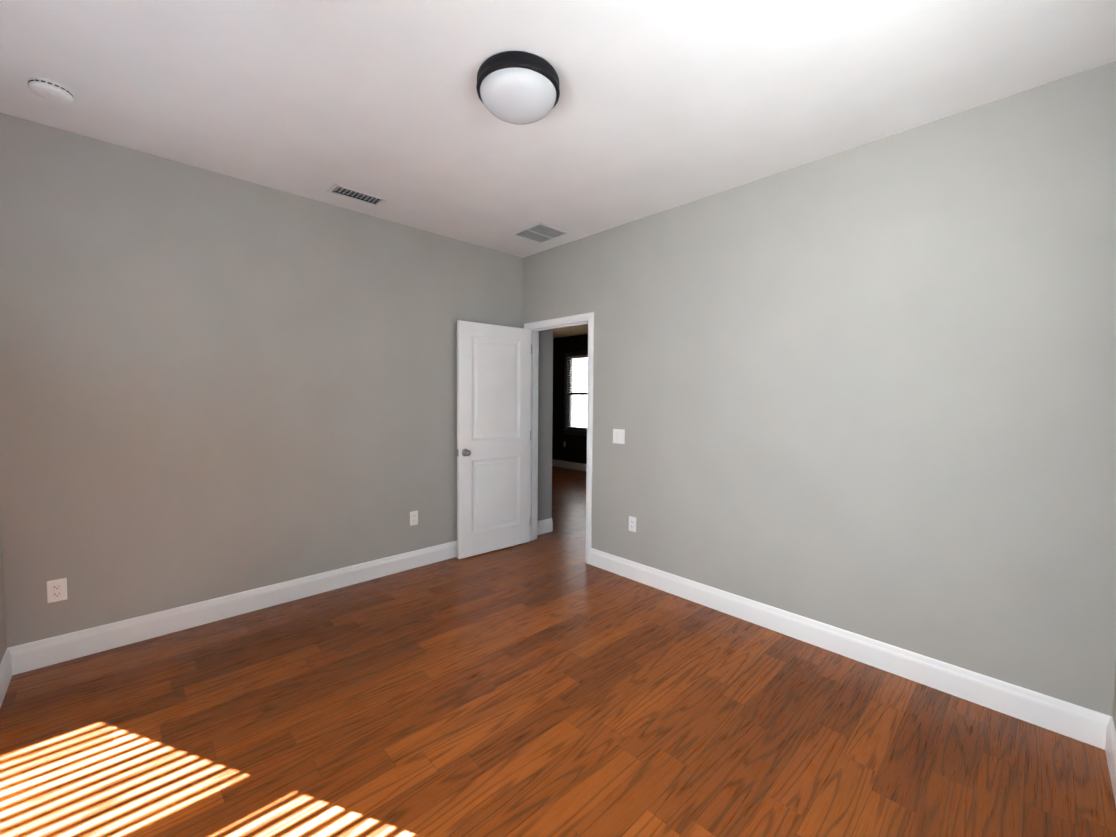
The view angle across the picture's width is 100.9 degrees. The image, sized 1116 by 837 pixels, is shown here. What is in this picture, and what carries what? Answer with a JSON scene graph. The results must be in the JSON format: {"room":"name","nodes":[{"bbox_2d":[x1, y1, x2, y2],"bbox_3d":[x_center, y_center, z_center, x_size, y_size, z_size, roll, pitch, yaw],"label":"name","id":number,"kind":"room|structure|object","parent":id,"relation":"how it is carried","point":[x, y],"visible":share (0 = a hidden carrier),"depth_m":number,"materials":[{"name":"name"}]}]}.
{"room":"empty bedroom","nodes":[
{"label":"empty bedroom","id":0,"kind":"room"},
{"bbox_2d":[0,507,6,662],"bbox_3d":[-1.424,-0.015,0.794,0.120,2.740,3.865,-2,4,-44],"label":"wall","id":1,"kind":"structure","parent":0,"point":[3,641],"depth_m":2.23,"materials":[{"name":"grey paint"}]},
{"bbox_2d":[0,648,11,707],"bbox_3d":[-1.428,1.279,0.943,0.014,0.140,3.745,-2,4,-44],"label":"baseboard","id":2,"kind":"structure","parent":1,"relation":"attached to","point":[5,670],"depth_m":2.17,"materials":[{"name":"white wood"}]},
{"bbox_2d":[0,113,552,647],"bbox_3d":[-1.472,-0.140,3.506,3.810,2.740,0.120,-2,4,-44],"label":"wall","id":3,"kind":"structure","parent":0,"point":[214,385],"depth_m":2.79,"materials":[{"name":"grey paint"}]},
{"bbox_2d":[47,578,66,602],"bbox_3d":[-2.598,0.892,2.391,0.070,0.115,0.009,-2,4,-44],"label":"outlet","id":4,"kind":"object","parent":3,"relation":"attached to","point":[56,590],"visible":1,"depth_m":2.39,"materials":[{"name":"white plastic"}]},
{"bbox_2d":[8,541,456,674],"bbox_3d":[-1.542,1.165,3.417,3.280,0.140,0.014,-2,4,-44],"label":"baseboard","id":5,"kind":"structure","parent":3,"relation":"attached to","point":[29,656],"depth_m":2.81,"materials":[{"name":"white wood"}]},
{"bbox_2d":[410,510,417,525],"bbox_3d":[-1.173,0.812,3.756,0.070,0.115,0.009,-2,4,-44],"label":"outlet","id":6,"kind":"object","parent":3,"relation":"attached to","point":[413,517],"visible":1,"depth_m":3.75,"materials":[{"name":"white plastic"}]},
{"bbox_2d":[537,518,552,534],"bbox_3d":[-0.142,1.115,4.759,0.220,0.140,0.014,-2,4,-44],"label":"baseboard","id":7,"kind":"structure","parent":3,"relation":"attached to","point":[544,526],"depth_m":4.75,"materials":[{"name":"white wood"}]},
{"bbox_2d":[522,256,527,327],"bbox_3d":[-0.281,-0.176,4.510,0.120,2.740,0.080,-2,4,-44],"label":"wall","id":8,"kind":"structure","parent":0,"point":[525,295],"depth_m":4.42,"materials":[{"name":"grey paint"}]},
{"bbox_2d":[0,466,1115,836],"bbox_3d":[-0.085,1.221,4.646,7.320,0.060,7.465,-2,4,-44],"label":"floor","id":9,"kind":"structure","parent":0,"point":[550,684],"depth_m":1.94,"materials":[{"name":"brown wood"}]},
{"bbox_2d":[0,0,1115,257],"bbox_3d":[-0.226,-1.480,1.948,3.520,0.100,3.985,-2,4,-44],"label":"ceiling","id":10,"kind":"structure","parent":0,"point":[664,104],"depth_m":1.98,"materials":[{"name":"white paint"}]},
{"bbox_2d":[28,77,73,103],"bbox_3d":[-2.222,-1.429,2.022,0.136,0.042,0.136,-2,4,-44],"label":"smoke detector","id":11,"kind":"object","parent":10,"relation":"attached to","point":[50,90],"visible":0.98,"depth_m":2.00,"materials":[{"name":"white plastic"}]},
{"bbox_2d":[327,184,386,206],"bbox_3d":[-1.344,-1.483,3.084,0.335,0.016,0.165,-2,4,-44],"label":"ceiling vent","id":12,"kind":"object","parent":10,"relation":"in","point":[354,195],"visible":1,"depth_m":3.08,"materials":[{"name":"white metal"}]},
{"bbox_2d":[476,51,559,124],"bbox_3d":[-0.167,-1.357,1.949,0.350,0.144,0.350,-2,4,-44],"label":"flush-mount light","id":13,"kind":"object","parent":10,"relation":"attached to","point":[518,87],"visible":1,"depth_m":1.85,"materials":[{"name":"white glass"}]},
{"bbox_2d":[511,222,569,243],"bbox_3d":[-0.141,-1.506,3.766,0.330,0.011,0.360,-2,4,-44],"label":"ceiling vent","id":14,"kind":"object","parent":10,"relation":"in","point":[540,233],"visible":1,"depth_m":3.75,"materials":[{"name":"white metal"}]},
{"bbox_2d":[552,334,587,460],"bbox_3d":[0.399,-0.374,8.968,0.120,2.740,1.620,-2,4,-44],"label":"wall","id":15,"kind":"structure","parent":0,"point":[560,350],"depth_m":9.24,"materials":[{"name":"black paint"}]},
{"bbox_2d":[562,351,587,435],"bbox_3d":[0.566,-0.467,8.736,0.135,1.610,1.240,-2,4,-44],"label":"window","id":16,"kind":"structure","parent":15,"relation":"in","point":[575,431],"depth_m":9.09,"materials":[{"name":"grey wood"}]},
{"bbox_2d":[567,355,587,427],"bbox_3d":[0.560,-0.510,8.728,0.052,1.381,1.052,-2,4,-44],"label":"window blind","id":17,"kind":"object","parent":16,"relation":"attached to","point":[579,356],"visible":0.46,"depth_m":8.87,"materials":[{"name":"white plastic"}]},
{"bbox_2d":[567,429,586,463],"bbox_3d":[0.584,0.621,8.812,0.120,0.770,1.060,-2,4,-44],"label":"wall","id":18,"kind":"structure","parent":15,"relation":"attached to","point":[576,449],"depth_m":8.95,"materials":[{"name":"black paint"}]},
{"bbox_2d":[553,324,587,337],"bbox_3d":[0.380,-1.540,6.444,3.580,0.100,5.140,-2,4,-44],"label":"ceiling","id":19,"kind":"structure","parent":0,"point":[571,331],"depth_m":8.36,"materials":[{"name":"brown"}]},
{"bbox_2d":[528,61,1115,715],"bbox_3d":[1.057,-0.100,3.117,0.120,2.740,3.785,-2,4,-44],"label":"wall","id":20,"kind":"structure","parent":0,"point":[868,389],"depth_m":2.34,"materials":[{"name":"grey paint"}]},
{"bbox_2d":[457,320,530,558],"bbox_3d":[-0.560,0.182,4.167,0.770,2.032,0.165,-2,3,-41],"label":"door","id":21,"kind":"structure","parent":20,"relation":"in","point":[493,424],"depth_m":4.12,"materials":[{"name":"white wood"}]},
{"bbox_2d":[524,312,593,563],"bbox_3d":[0.024,0.158,4.205,0.155,2.107,0.891,-2,4,-44],"label":"trim","id":22,"kind":"structure","parent":20,"relation":"attached to","point":[567,321],"depth_m":4.17,"materials":[{"name":"white wood"}]},
{"bbox_2d":[613,429,624,443],"bbox_3d":[0.478,0.141,3.636,0.011,0.115,0.116,-2,4,-44],"label":"switch plate","id":23,"kind":"object","parent":20,"relation":"attached to","point":[618,436],"visible":1,"depth_m":3.63,"materials":[{"name":"white plastic"}]},
{"bbox_2d":[629,516,635,531],"bbox_3d":[0.574,0.816,3.562,0.009,0.115,0.070,-2,4,-44],"label":"outlet","id":24,"kind":"object","parent":20,"relation":"attached to","point":[632,524],"visible":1,"depth_m":3.56,"materials":[{"name":"white plastic"}]},
{"bbox_2d":[590,548,1111,749],"bbox_3d":[1.250,1.214,2.868,0.014,0.140,2.816,-2,4,-44],"label":"baseboard","id":25,"kind":"structure","parent":20,"relation":"attached to","point":[1077,722],"depth_m":2.37,"materials":[{"name":"white wood"}]},
{"bbox_2d":[1112,667,1115,729],"bbox_3d":[1.824,-0.011,1.316,1.270,2.740,0.120,-2,4,-44],"label":"wall","id":26,"kind":"structure","parent":0,"point":[1114,710],"depth_m":1.82,"materials":[{"name":"grey paint"}]},
{"bbox_2d":[1105,717,1115,804],"bbox_3d":[1.042,1.310,0.729,3.280,0.140,0.014,-2,4,-44],"label":"baseboard","id":27,"kind":"structure","parent":26,"relation":"attached to","point":[1110,747],"depth_m":1.75,"materials":[{"name":"white wood"}]},
{"bbox_3d":[2.136,-0.276,7.160,0.120,2.740,3.400,-2,4,-44],"label":"wall","id":28,"kind":"structure","parent":0,"visible":0},
{"bbox_2d":[552,459,586,470],"bbox_3d":[1.557,0.995,7.713,0.014,0.140,4.900,-2,4,-44],"label":"baseboard","id":29,"kind":"structure","parent":28,"relation":"attached to","point":[570,465],"depth_m":9.09,"materials":[{"name":"white"}]},
{"label":"outside","id":30,"kind":"structure","parent":0,"visible":0},
{"bbox_2d":[572,358,587,427],"bbox_3d":[0.806,-0.491,8.965,0.010,2.240,1.660,-2,4,-44],"label":"window","id":31,"kind":"structure","parent":30,"point":[575,406],"depth_m":9.35,"materials":[{"name":"white glass"}]}
]}

